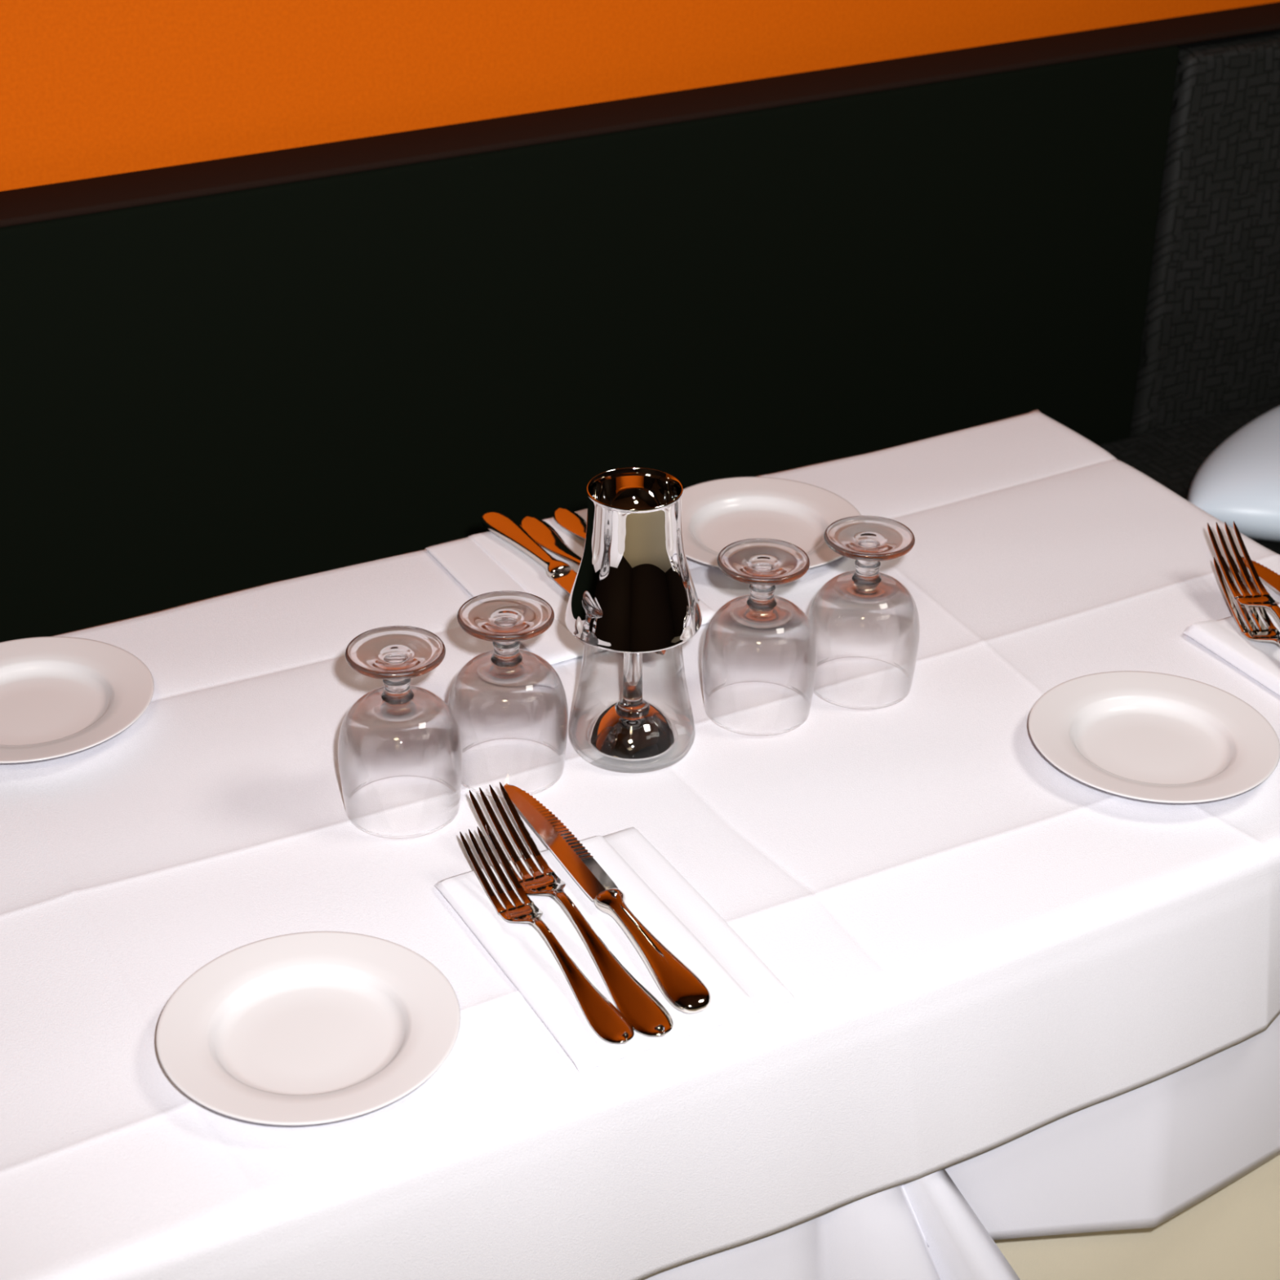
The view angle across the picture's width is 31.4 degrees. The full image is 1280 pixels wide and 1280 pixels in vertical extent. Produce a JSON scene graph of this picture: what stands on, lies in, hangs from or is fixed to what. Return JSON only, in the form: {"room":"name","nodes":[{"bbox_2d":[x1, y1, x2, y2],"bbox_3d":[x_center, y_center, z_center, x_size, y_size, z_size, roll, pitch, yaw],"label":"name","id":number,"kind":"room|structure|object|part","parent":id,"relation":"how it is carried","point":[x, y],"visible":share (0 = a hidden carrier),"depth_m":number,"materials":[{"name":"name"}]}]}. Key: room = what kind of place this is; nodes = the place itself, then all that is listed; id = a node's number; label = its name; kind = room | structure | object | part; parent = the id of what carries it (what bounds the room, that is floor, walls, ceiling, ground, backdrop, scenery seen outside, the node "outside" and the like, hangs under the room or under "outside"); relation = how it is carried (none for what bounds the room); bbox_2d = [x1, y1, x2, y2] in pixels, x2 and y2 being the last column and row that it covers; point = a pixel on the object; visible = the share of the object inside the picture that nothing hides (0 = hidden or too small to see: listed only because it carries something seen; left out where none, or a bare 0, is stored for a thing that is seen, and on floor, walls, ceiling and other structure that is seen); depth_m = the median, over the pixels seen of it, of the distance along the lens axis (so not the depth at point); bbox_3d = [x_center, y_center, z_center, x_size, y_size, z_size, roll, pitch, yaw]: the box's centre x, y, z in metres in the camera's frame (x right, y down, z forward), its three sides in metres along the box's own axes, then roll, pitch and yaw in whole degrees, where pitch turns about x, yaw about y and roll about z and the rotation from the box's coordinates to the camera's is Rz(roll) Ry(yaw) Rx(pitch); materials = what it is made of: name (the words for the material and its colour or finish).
{"room":"restaurant dining room","nodes":[
{"label":"restaurant dining room","id":0,"kind":"room"},
{"bbox_2d":[0,0,1279,191],"bbox_3d":[-0.080,-0.960,2.229,5.600,2.750,0.100,-15,33,-25],"label":"wall","id":1,"kind":"structure","parent":0,"point":[89,88],"depth_m":2.27,"materials":[{"name":"orange paint"}]},
{"bbox_3d":[0.995,1.263,1.229,5.600,0.100,4.600,-15,33,-25],"label":"floor","id":2,"kind":"structure","parent":0,"visible":0},
{"bbox_2d":[0,1,1279,642],"bbox_3d":[0.044,-0.030,2.421,5.250,0.947,0.539,-15,33,-25],"label":"banquette","id":3,"kind":"object","parent":2,"relation":"on","point":[221,376],"visible":0.48,"depth_m":2.43,"materials":[{"name":"black fabric"}]},
{"bbox_3d":[-0.061,-0.538,2.362,5.250,0.008,0.083,-15,33,-25],"label":"rail","id":4,"kind":"part","parent":3,"relation":"part of","materials":[{"name":"black wood"}]},
{"bbox_3d":[0.068,0.056,2.419,5.250,0.120,0.438,-15,33,-25],"label":"seat","id":5,"kind":"part","parent":3,"relation":"part of","materials":[{"name":"black leather"}]},
{"bbox_3d":[1.428,-0.652,3.228,1.853,0.601,0.085,-15,33,-25],"label":"woven backrest","id":6,"kind":"part","parent":3,"relation":"part of","materials":[{"name":"black fabric"}]},
{"bbox_2d":[1187,405,1279,541],"bbox_3d":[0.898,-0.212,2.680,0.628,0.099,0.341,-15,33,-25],"label":"chair","id":7,"kind":"object","parent":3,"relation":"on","point":[1239,482],"visible":0.83,"depth_m":2.56,"materials":[{"name":"plastic"}]},
{"bbox_3d":[-0.051,0.408,1.858,1.333,0.740,0.656,-15,33,-25],"label":"dining table","id":8,"kind":"object","parent":2,"relation":"on","visible":0},
{"bbox_2d":[993,1154,1279,1279],"bbox_3d":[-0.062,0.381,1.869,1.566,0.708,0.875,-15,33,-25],"label":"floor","id":9,"kind":"structure","parent":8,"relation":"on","point":[1233,1233],"depth_m":1.78,"materials":[{"name":"beige fabric"}]},
{"bbox_2d":[0,409,1279,1279],"bbox_3d":[-0.044,0.141,1.717,1.487,0.166,0.827,-15,33,-25],"label":"tablecloth","id":10,"kind":"object","parent":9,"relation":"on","point":[979,945],"visible":0.77,"depth_m":1.54,"materials":[{"name":"white fabric"}]},
{"bbox_2d":[0,636,154,763],"bbox_3d":[-0.452,0.049,1.690,0.180,0.017,0.180,-15,33,-25],"label":"plate","id":11,"kind":"object","parent":10,"relation":"on","point":[60,696],"visible":1,"depth_m":1.71,"materials":[{"name":"white ceramic"}]},
{"bbox_2d":[155,931,460,1125],"bbox_3d":[-0.198,0.236,1.367,0.180,0.017,0.180,-15,33,-25],"label":"plate","id":12,"kind":"object","parent":10,"relation":"on","point":[308,1028],"visible":1,"depth_m":1.37,"materials":[{"name":"white ceramic"}]},
{"bbox_2d":[337,625,462,838],"bbox_3d":[-0.165,0.061,1.563,0.086,0.127,0.086,-15,33,-25],"label":"stemmed glass","id":13,"kind":"object","parent":10,"relation":"on","point":[398,716],"visible":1,"depth_m":1.54,"materials":[{"name":"clear glass"}]},
{"bbox_3d":[-0.165,0.027,1.543,0.022,0.027,0.022,-15,33,-25],"label":"stem","id":14,"kind":"part","parent":13,"relation":"part of","materials":[{"name":"clear glass"}]},
{"bbox_2d":[448,591,568,797],"bbox_3d":[-0.094,0.036,1.608,0.086,0.127,0.086,11,31,18],"label":"stemmed glass","id":15,"kind":"object","parent":10,"relation":"on","point":[507,678],"visible":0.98,"depth_m":1.58,"materials":[{"name":"clear glass"}]},
{"bbox_3d":[-0.093,0.002,1.589,0.022,0.027,0.022,11,31,18],"label":"stem","id":16,"kind":"part","parent":15,"relation":"part of","materials":[{"name":"clear glass"}]},
{"bbox_2d":[425,508,715,664],"bbox_3d":[-0.059,-0.050,1.884,0.162,0.006,0.226,-15,33,-25],"label":"napkin","id":17,"kind":"object","parent":10,"relation":"on","point":[483,562],"visible":0.48,"depth_m":1.89,"materials":[{"name":"white fabric"}]},
{"bbox_2d":[519,515,582,565],"bbox_3d":[-0.037,-0.054,1.859,0.031,0.029,0.263,-14,33,-24],"label":"fork","id":18,"kind":"object","parent":17,"relation":"on","point":[541,531],"visible":0.24,"depth_m":1.93,"materials":[{"name":"silver metal"}]},
{"bbox_2d":[480,508,666,655],"bbox_3d":[-0.058,-0.050,1.866,0.026,0.012,0.282,-16,34,-27],"label":"table knife","id":19,"kind":"object","parent":17,"relation":"on","point":[499,522],"visible":0.42,"depth_m":1.91,"materials":[{"name":"silver metal"}]},
{"bbox_3d":[-0.098,-0.083,1.922,0.026,0.012,0.130,-16,34,-27],"label":"handle","id":20,"kind":"part","parent":19,"relation":"part of","materials":[{"name":"silver metal"}]},
{"bbox_3d":[-0.025,-0.021,1.819,0.022,0.004,0.153,-16,34,-27],"label":"blade","id":21,"kind":"part","parent":19,"relation":"part of","materials":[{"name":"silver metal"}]},
{"bbox_2d":[553,507,699,601],"bbox_3d":[-0.016,-0.069,1.889,0.027,0.025,0.230,-14,33,-24],"label":"fork","id":22,"kind":"object","parent":17,"relation":"on","point":[568,519],"visible":0.18,"depth_m":1.96,"materials":[{"name":"silver metal"}]},
{"bbox_3d":[-0.040,-0.089,1.930,0.023,0.013,0.129,-14,33,-24],"label":"handle","id":23,"kind":"part","parent":22,"relation":"part of","materials":[{"name":"silver metal"}]},
{"bbox_2d":[434,826,795,1071],"bbox_3d":[-0.020,0.190,1.463,0.151,0.008,0.214,-14,33,-25],"label":"napkin","id":24,"kind":"object","parent":10,"relation":"on","point":[740,984],"visible":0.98,"depth_m":1.45,"materials":[{"name":"white fabric"}]},
{"bbox_2d":[459,824,634,1043],"bbox_3d":[-0.060,0.184,1.438,0.026,0.024,0.221,-14,33,-24],"label":"fork","id":25,"kind":"object","parent":24,"relation":"on","point":[605,1019],"visible":1,"depth_m":1.44,"materials":[{"name":"silver metal"}]},
{"bbox_3d":[-0.037,0.209,1.402,0.022,0.013,0.124,-14,33,-24],"label":"handle","id":26,"kind":"part","parent":25,"relation":"part of","materials":[{"name":"silver metal"}]},
{"bbox_2d":[468,782,673,1035],"bbox_3d":[-0.046,0.171,1.461,0.031,0.029,0.263,-14,33,-24],"label":"fork","id":27,"kind":"object","parent":24,"relation":"on","point":[646,1015],"visible":1,"depth_m":1.45,"materials":[{"name":"silver metal"}]},
{"bbox_3d":[-0.020,0.200,1.418,0.026,0.015,0.147,-14,33,-24],"label":"handle","id":28,"kind":"part","parent":27,"relation":"part of","materials":[{"name":"silver metal"}]},
{"bbox_2d":[503,783,711,1013],"bbox_3d":[-0.027,0.161,1.493,0.026,0.012,0.282,-14,33,-23],"label":"table knife","id":29,"kind":"object","parent":24,"relation":"on","point":[682,987],"visible":1,"depth_m":1.47,"materials":[{"name":"silver metal"}]},
{"bbox_3d":[-0.056,0.134,1.544,0.022,0.004,0.153,-14,33,-23],"label":"blade","id":30,"kind":"part","parent":29,"relation":"part of","materials":[{"name":"silver metal"}]},
{"bbox_3d":[0.007,0.195,1.434,0.026,0.012,0.130,-13,33,-23],"label":"handle","id":31,"kind":"part","parent":29,"relation":"part of","materials":[{"name":"silver metal"}]},
{"bbox_2d":[564,467,702,773],"bbox_3d":[-0.005,-0.015,1.623,0.098,0.207,0.098,19,34,29],"label":"table lamp","id":32,"kind":"object","parent":10,"relation":"on","point":[633,594],"visible":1,"depth_m":1.58,"materials":[{"name":"silver metal"}]},
{"bbox_3d":[-0.005,0.008,1.636,0.026,0.097,0.026,-15,33,-25],"label":"lamp stem","id":33,"kind":"part","parent":32,"relation":"part of","materials":[{"name":"silver metal"}]},
{"bbox_3d":[-0.004,-0.060,1.598,0.098,0.104,0.098,-15,33,-25],"label":"lamp crown","id":34,"kind":"part","parent":32,"relation":"part of","materials":[{"name":"silver metal"}]},
{"bbox_2d":[702,537,817,736],"bbox_3d":[0.089,-0.004,1.683,0.086,0.127,0.086,25,37,35],"label":"stemmed glass","id":35,"kind":"object","parent":10,"relation":"on","point":[759,622],"visible":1,"depth_m":1.66,"materials":[{"name":"clear glass"}]},
{"bbox_3d":[0.089,-0.039,1.664,0.022,0.027,0.022,25,37,35],"label":"stem","id":36,"kind":"part","parent":35,"relation":"part of","materials":[{"name":"clear glass"}]},
{"bbox_2d":[681,476,861,568],"bbox_3d":[0.102,-0.093,1.953,0.180,0.017,0.180,-15,33,-25],"label":"plate","id":37,"kind":"object","parent":10,"relation":"on","point":[716,514],"visible":0.68,"depth_m":1.98,"materials":[{"name":"white ceramic"}]},
{"bbox_2d":[806,515,919,709],"bbox_3d":[0.169,-0.023,1.718,0.086,0.127,0.086,2,30,1],"label":"stemmed glass","id":38,"kind":"object","parent":10,"relation":"on","point":[865,597],"visible":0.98,"depth_m":1.69,"materials":[{"name":"clear glass"}]},
{"bbox_3d":[0.170,-0.057,1.698,0.022,0.027,0.022,2,30,1],"label":"stem","id":39,"kind":"part","parent":38,"relation":"part of","materials":[{"name":"clear glass"}]},
{"bbox_2d":[1028,671,1279,803],"bbox_3d":[0.374,0.075,1.662,0.180,0.017,0.180,-15,33,-25],"label":"plate","id":40,"kind":"object","parent":10,"relation":"on","point":[1151,736],"visible":1,"depth_m":1.67,"materials":[{"name":"white ceramic"}]},
{"bbox_2d":[1182,603,1279,695],"bbox_3d":[0.552,0.017,1.774,0.154,0.012,0.209,-15,33,-25],"label":"napkin","id":41,"kind":"object","parent":10,"relation":"on","point":[1260,660],"visible":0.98,"depth_m":1.79,"materials":[{"name":"white fabric"}]},
{"bbox_2d":[1207,520,1279,622],"bbox_3d":[0.500,-0.018,1.778,0.031,0.029,0.263,-4,31,-8],"label":"fork","id":42,"kind":"object","parent":41,"relation":"on","point":[1264,600],"visible":1,"depth_m":1.85,"materials":[{"name":"silver metal"}]},
{"bbox_3d":[0.509,0.014,1.731,0.026,0.015,0.147,-4,31,-8],"label":"handle","id":43,"kind":"part","parent":42,"relation":"part of","materials":[{"name":"silver metal"}]},
{"bbox_2d":[1213,555,1279,645],"bbox_3d":[0.500,0.008,1.757,0.031,0.029,0.263,-4,30,-8],"label":"fork","id":44,"kind":"object","parent":41,"relation":"on","point":[1271,634],"visible":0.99,"depth_m":1.82,"materials":[{"name":"silver metal"}]},
{"bbox_3d":[0.509,0.040,1.710,0.026,0.015,0.147,-4,30,-8],"label":"handle","id":45,"kind":"part","parent":44,"relation":"part of","materials":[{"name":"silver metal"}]},
{"bbox_2d":[1241,556,1279,594],"bbox_3d":[0.557,-0.008,1.802,0.026,0.012,0.282,-10,31,-18],"label":"table knife","id":46,"kind":"object","parent":41,"relation":"on","point":[1269,577],"visible":0.59,"depth_m":1.88,"materials":[{"name":"silver metal"}]},
{"bbox_2d":[642,1168,1020,1279],"bbox_3d":[-0.221,0.332,1.669,0.918,0.434,0.783,-15,33,-25],"label":"cloth","id":47,"kind":"object","parent":9,"relation":"on","point":[877,1236],"visible":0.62,"depth_m":1.53,"materials":[{"name":"white fabric"}]},
{"bbox_2d":[901,1013,1279,1247],"bbox_3d":[0.273,0.132,1.916,0.702,0.323,0.767,-15,33,-25],"label":"cloth","id":48,"kind":"object","parent":9,"relation":"on","point":[1141,1157],"visible":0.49,"depth_m":1.63,"materials":[{"name":"white fabric"}]}
]}

